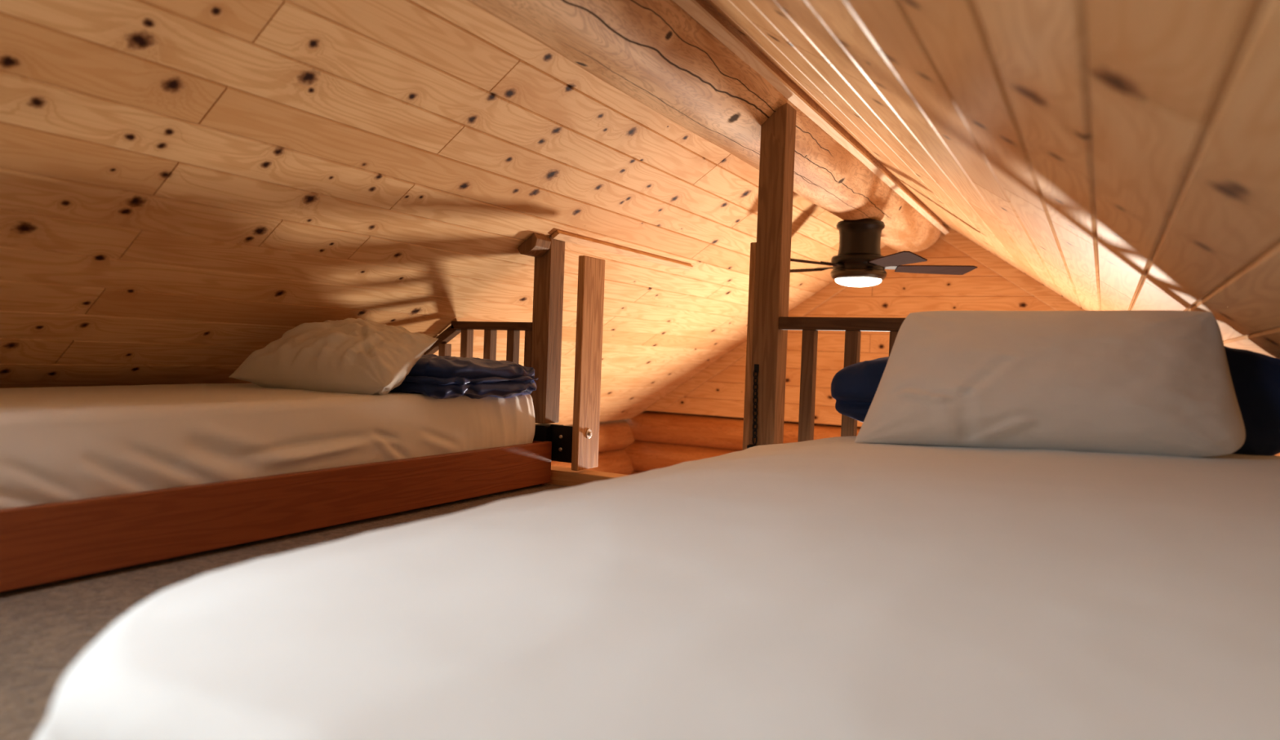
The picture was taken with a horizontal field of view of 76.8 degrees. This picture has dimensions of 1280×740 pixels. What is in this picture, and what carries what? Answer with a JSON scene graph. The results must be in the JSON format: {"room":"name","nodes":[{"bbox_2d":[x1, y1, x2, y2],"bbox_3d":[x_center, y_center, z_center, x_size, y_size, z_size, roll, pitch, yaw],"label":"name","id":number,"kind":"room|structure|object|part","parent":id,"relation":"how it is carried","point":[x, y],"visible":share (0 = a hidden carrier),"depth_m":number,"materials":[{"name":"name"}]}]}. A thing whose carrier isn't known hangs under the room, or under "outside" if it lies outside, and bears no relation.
{"room":"loft bedroom","nodes":[
{"label":"loft bedroom","id":0,"kind":"room"},
{"bbox_2d":[0,483,569,739],"bbox_3d":[-0.437,0.559,1.345,4.450,0.180,3.140,3,1,30],"label":"floor","id":1,"kind":"structure","parent":0,"point":[45,628],"depth_m":1.52,"materials":[{"name":"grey carpet"}]},
{"bbox_2d":[0,440,551,592],"bbox_3d":[-1.268,0.333,2.416,0.975,0.167,2.048,3,1,30],"label":"bed","id":2,"kind":"object","parent":1,"relation":"on","point":[51,542],"visible":0.75,"depth_m":1.94,"materials":[{"name":"cotton fabric"},{"name":"reddish-brown stained wood"}]},
{"bbox_2d":[0,382,535,509],"bbox_3d":[-1.223,0.169,2.381,0.842,0.223,1.998,3,1,30],"label":"mattress","id":3,"kind":"object","parent":2,"relation":"on","point":[58,444],"visible":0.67,"depth_m":1.99,"materials":[{"name":"white fabric"}]},
{"bbox_2d":[229,318,438,395],"bbox_3d":[-0.950,-0.042,2.615,0.660,0.266,0.376,3,1,30],"label":"pillow","id":4,"kind":"object","parent":3,"relation":"on","point":[358,356],"visible":0.95,"depth_m":2.47,"materials":[{"name":"beige fabric"}]},
{"bbox_2d":[388,354,538,399],"bbox_3d":[-0.662,0.024,2.839,0.451,0.154,0.610,3,1,30],"label":"quilt","id":5,"kind":"object","parent":3,"relation":"on","point":[439,377],"visible":0.7,"depth_m":2.64,"materials":[{"name":"blue fabric"}]},
{"bbox_3d":[0.500,0.448,1.350,1.160,0.107,2.000,3,1,30],"label":"bed","id":6,"kind":"object","parent":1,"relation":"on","visible":0,"materials":[{"name":"cotton fabric"},{"name":"reddish-brown stained wood"}]},
{"bbox_2d":[34,436,1279,739],"bbox_3d":[0.435,0.282,1.294,1.409,0.222,2.226,3,1,30],"label":"mattress","id":7,"kind":"object","parent":6,"relation":"on","point":[838,588],"visible":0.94,"depth_m":0.64,"materials":[{"name":"white fabric"}]},
{"bbox_2d":[854,310,1245,457],"bbox_3d":[0.952,0.030,1.958,0.837,0.359,0.236,3,1,30],"label":"pillow","id":8,"kind":"object","parent":7,"relation":"on","point":[1139,382],"visible":0.98,"depth_m":1.87,"materials":[{"name":"fabric"}]},
{"bbox_2d":[831,346,1279,456],"bbox_3d":[1.059,0.068,2.142,1.107,0.295,0.187,3,1,30],"label":"pillow","id":9,"kind":"object","parent":7,"relation":"on","point":[1255,376],"visible":0.27,"depth_m":1.86,"materials":[{"name":"blue fabric"}]},
{"bbox_2d":[529,235,564,424],"bbox_3d":[-0.360,-0.154,3.138,0.077,0.720,0.096,3,1,30],"label":"timber post","id":10,"kind":"object","parent":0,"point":[548,268],"visible":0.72,"depth_m":3.10,"materials":[{"name":"brown wood"}]},
{"bbox_2d":[423,321,532,367],"bbox_3d":[-0.715,0.076,3.310,0.688,0.549,0.043,3,1,30],"label":"guard railing","id":11,"kind":"object","parent":10,"relation":"attached to","point":[466,328],"visible":0.37,"depth_m":3.23,"materials":[{"name":"brown wood"}]},
{"bbox_3d":[-0.877,-0.093,3.403,0.300,0.206,0.042,3,1,30],"label":"sloped rail","id":12,"kind":"part","parent":11,"relation":"part of","materials":[{"name":"brown wood"}]},
{"bbox_3d":[-0.588,-0.177,3.237,0.416,0.032,0.042,3,1,30],"label":"rail","id":13,"kind":"part","parent":11,"relation":"part of","materials":[{"name":"brown wood"}]},
{"bbox_2d":[551,419,635,475],"bbox_3d":[-1.711,1.726,3.935,0.264,2.726,6.366,3,1,30],"label":"wall","id":14,"kind":"structure","parent":0,"point":[615,436],"depth_m":6.25,"materials":[{"name":"orange wood"}]},
{"bbox_2d":[546,465,629,487],"bbox_3d":[0.371,0.539,2.751,4.450,0.245,0.098,3,1,30],"label":"trim","id":15,"kind":"structure","parent":14,"relation":"attached to","point":[560,476],"depth_m":3.06,"materials":[{"name":"brown wood"}]},
{"bbox_2d":[533,423,573,463],"bbox_3d":[-0.328,0.277,3.111,0.196,0.138,0.107,3,1,30],"label":"bracket","id":16,"kind":"object","parent":15,"relation":"on","point":[560,436],"visible":0.66,"depth_m":3.07,"materials":[{"name":"metal"}]},
{"bbox_3d":[-0.396,0.281,3.091,0.098,0.126,0.006,3,1,30],"label":"plate","id":17,"kind":"part","parent":16,"relation":"part of","materials":[{"name":"black metal"}]},
{"bbox_3d":[-0.368,0.215,3.134,0.099,0.006,0.107,3,1,30],"label":"seat plate","id":18,"kind":"part","parent":16,"relation":"part of","materials":[{"name":"black metal"}]},
{"bbox_3d":[-0.300,0.279,3.065,0.102,0.138,0.006,3,1,30],"label":"plate","id":19,"kind":"part","parent":16,"relation":"part of","materials":[{"name":"black metal"}]},
{"bbox_2d":[571,255,604,471],"bbox_3d":[-0.191,-0.025,3.083,0.042,0.807,0.146,3,1,30],"label":"board","id":20,"kind":"object","parent":15,"relation":"on","point":[591,270],"visible":1,"depth_m":3.06,"materials":[{"name":"brown wood"}]},
{"bbox_2d":[746,316,905,448],"bbox_3d":[0.905,0.138,2.403,1.203,0.579,0.107,3,1,30],"label":"guard railing","id":21,"kind":"object","parent":15,"relation":"on","point":[852,327],"depth_m":2.56,"materials":[{"name":"brown wood"}]},
{"bbox_3d":[0.414,0.313,2.685,0.086,0.138,0.107,3,1,30],"label":"steel bracket","id":22,"kind":"part","parent":21,"relation":"part of","materials":[{"name":"black metal"}]},
{"bbox_2d":[748,102,796,445],"bbox_3d":[0.440,-0.308,2.678,0.088,1.115,0.096,3,1,30],"label":"timber post","id":23,"kind":"object","parent":21,"relation":"on","point":[778,132],"visible":0.83,"depth_m":2.64,"materials":[{"name":"brown wood"}]},
{"bbox_2d":[742,242,756,450],"bbox_3d":[0.395,-0.008,2.740,0.024,0.830,0.140,3,1,30],"label":"board","id":24,"kind":"object","parent":23,"relation":"attached to","point":[753,245],"visible":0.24,"depth_m":2.68,"materials":[{"name":"brown wood"}]},
{"bbox_2d":[751,364,759,444],"bbox_3d":[0.378,0.113,2.648,0.024,0.264,0.017,3,1,30],"label":"chain","id":25,"kind":"object","parent":23,"relation":"hanging from","point":[756,366],"visible":1,"depth_m":2.65,"materials":[{"name":"black metal"}]},
{"bbox_3d":[0.383,-0.005,2.653,0.016,0.027,0.004,3,1,30],"label":"mount plate","id":26,"kind":"part","parent":25,"relation":"part of","materials":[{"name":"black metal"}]},
{"bbox_3d":[0.942,-0.129,2.358,1.116,0.041,0.042,3,1,30],"label":"rail","id":27,"kind":"part","parent":21,"relation":"part of","materials":[{"name":"brown wood"}]},
{"bbox_2d":[0,0,1279,425],"bbox_3d":[0.395,-0.318,2.701,4.612,1.650,6.316,3,1,30],"label":"ceiling","id":28,"kind":"structure","parent":0,"point":[187,186],"depth_m":2.01,"materials":[{"name":"brown wood"}]},
{"bbox_2d":[517,233,551,257],"bbox_3d":[-0.399,-0.471,3.050,0.091,0.076,0.090,3,1,30],"label":"cleat","id":29,"kind":"object","parent":28,"relation":"attached to","point":[536,245],"visible":1,"depth_m":3.02,"materials":[{"name":"brown wood"}]},
{"bbox_2d":[551,230,693,271],"bbox_3d":[-0.036,-0.514,3.562,0.037,0.032,1.150,3,1,30],"label":"batten","id":30,"kind":"object","parent":28,"relation":"attached to","point":[558,235],"visible":1,"depth_m":3.44,"materials":[{"name":"brown wood"}]},
{"bbox_2d":[467,0,943,252],"bbox_3d":[0.286,-0.966,2.678,0.410,0.409,6.166,3,1,30],"label":"log","id":31,"kind":"object","parent":28,"relation":"attached to","point":[654,52],"visible":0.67,"depth_m":2.30,"materials":[{"name":"beige wood"}]},
{"bbox_2d":[790,218,977,287],"bbox_3d":[1.155,-0.601,4.228,1.105,0.336,1.079,3,1,30],"label":"ceiling fan","id":32,"kind":"object","parent":31,"relation":"hanging from","point":[859,262],"visible":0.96,"depth_m":4.09,"materials":[{"name":"brown metal"}]},
{"bbox_3d":[0.844,-0.547,4.444,0.392,0.036,0.133,3,2,44],"label":"blade","id":33,"kind":"part","parent":32,"relation":"part of","materials":[{"name":"brown wood"}]},
{"bbox_3d":[0.806,-0.539,3.993,0.392,0.036,0.133,2,1,-28],"label":"blade","id":34,"kind":"part","parent":32,"relation":"part of","materials":[{"name":"brown wood"}]},
{"bbox_3d":[0.997,-0.545,4.315,0.130,0.017,0.052,3,1,42],"label":"blade arm","id":35,"kind":"part","parent":32,"relation":"part of","materials":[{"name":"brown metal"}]},
{"bbox_3d":[0.976,-0.542,4.098,0.130,0.017,0.052,1,1,-30],"label":"blade arm","id":36,"kind":"part","parent":32,"relation":"part of","materials":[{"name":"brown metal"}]},
{"bbox_3d":[1.133,-0.452,4.194,0.235,0.036,0.235,3,1,30],"label":"light globe","id":37,"kind":"part","parent":32,"relation":"part of","materials":[{"name":"white glass"}]},
{"bbox_3d":[1.320,-0.531,4.175,0.130,0.017,0.052,2,1,6],"label":"blade arm","id":38,"kind":"part","parent":32,"relation":"part of","materials":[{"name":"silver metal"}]},
{"bbox_3d":[1.223,-0.521,3.818,0.133,0.036,0.392,2,1,-10],"label":"blade","id":39,"kind":"part","parent":32,"relation":"part of","materials":[{"name":"brown wood"}]},
{"bbox_3d":[1.519,-0.517,4.161,0.392,0.036,0.133,2,1,8],"label":"blade","id":40,"kind":"part","parent":32,"relation":"part of","materials":[{"name":"brown wood"}]},
{"bbox_2d":[672,0,948,235],"bbox_3d":[0.465,-0.909,2.592,0.025,0.038,6.196,3,1,30],"label":"trim","id":41,"kind":"structure","parent":28,"relation":"attached to","point":[692,7],"depth_m":2.60,"materials":[{"name":"beige wood"}]},
{"bbox_2d":[622,411,860,475],"bbox_3d":[1.875,1.787,5.471,5.250,2.756,0.265,3,1,30],"label":"wall","id":42,"kind":"structure","parent":0,"point":[663,440],"depth_m":6.23,"materials":[{"name":"orange wood"}]},
{"bbox_2d":[644,224,1279,456],"bbox_3d":[1.933,-0.333,5.396,5.650,1.500,0.090,3,1,30],"label":"wall","id":43,"kind":"structure","parent":0,"point":[900,295],"depth_m":5.54,"materials":[{"name":"brown wood"}]},
{"bbox_2d":[644,245,899,411],"bbox_3d":[0.952,-0.317,5.894,2.065,1.366,0.020,3,1,30],"label":"trim","id":44,"kind":"structure","parent":43,"relation":"attached to","point":[833,288],"depth_m":6.04,"materials":[{"name":"brown wood"}]},
{"bbox_2d":[939,225,1084,311],"bbox_3d":[2.832,-0.227,4.814,2.065,1.366,0.020,3,1,30],"label":"trim","id":45,"kind":"structure","parent":43,"relation":"attached to","point":[975,251],"depth_m":5.09,"materials":[{"name":"brown wood"}]}
]}

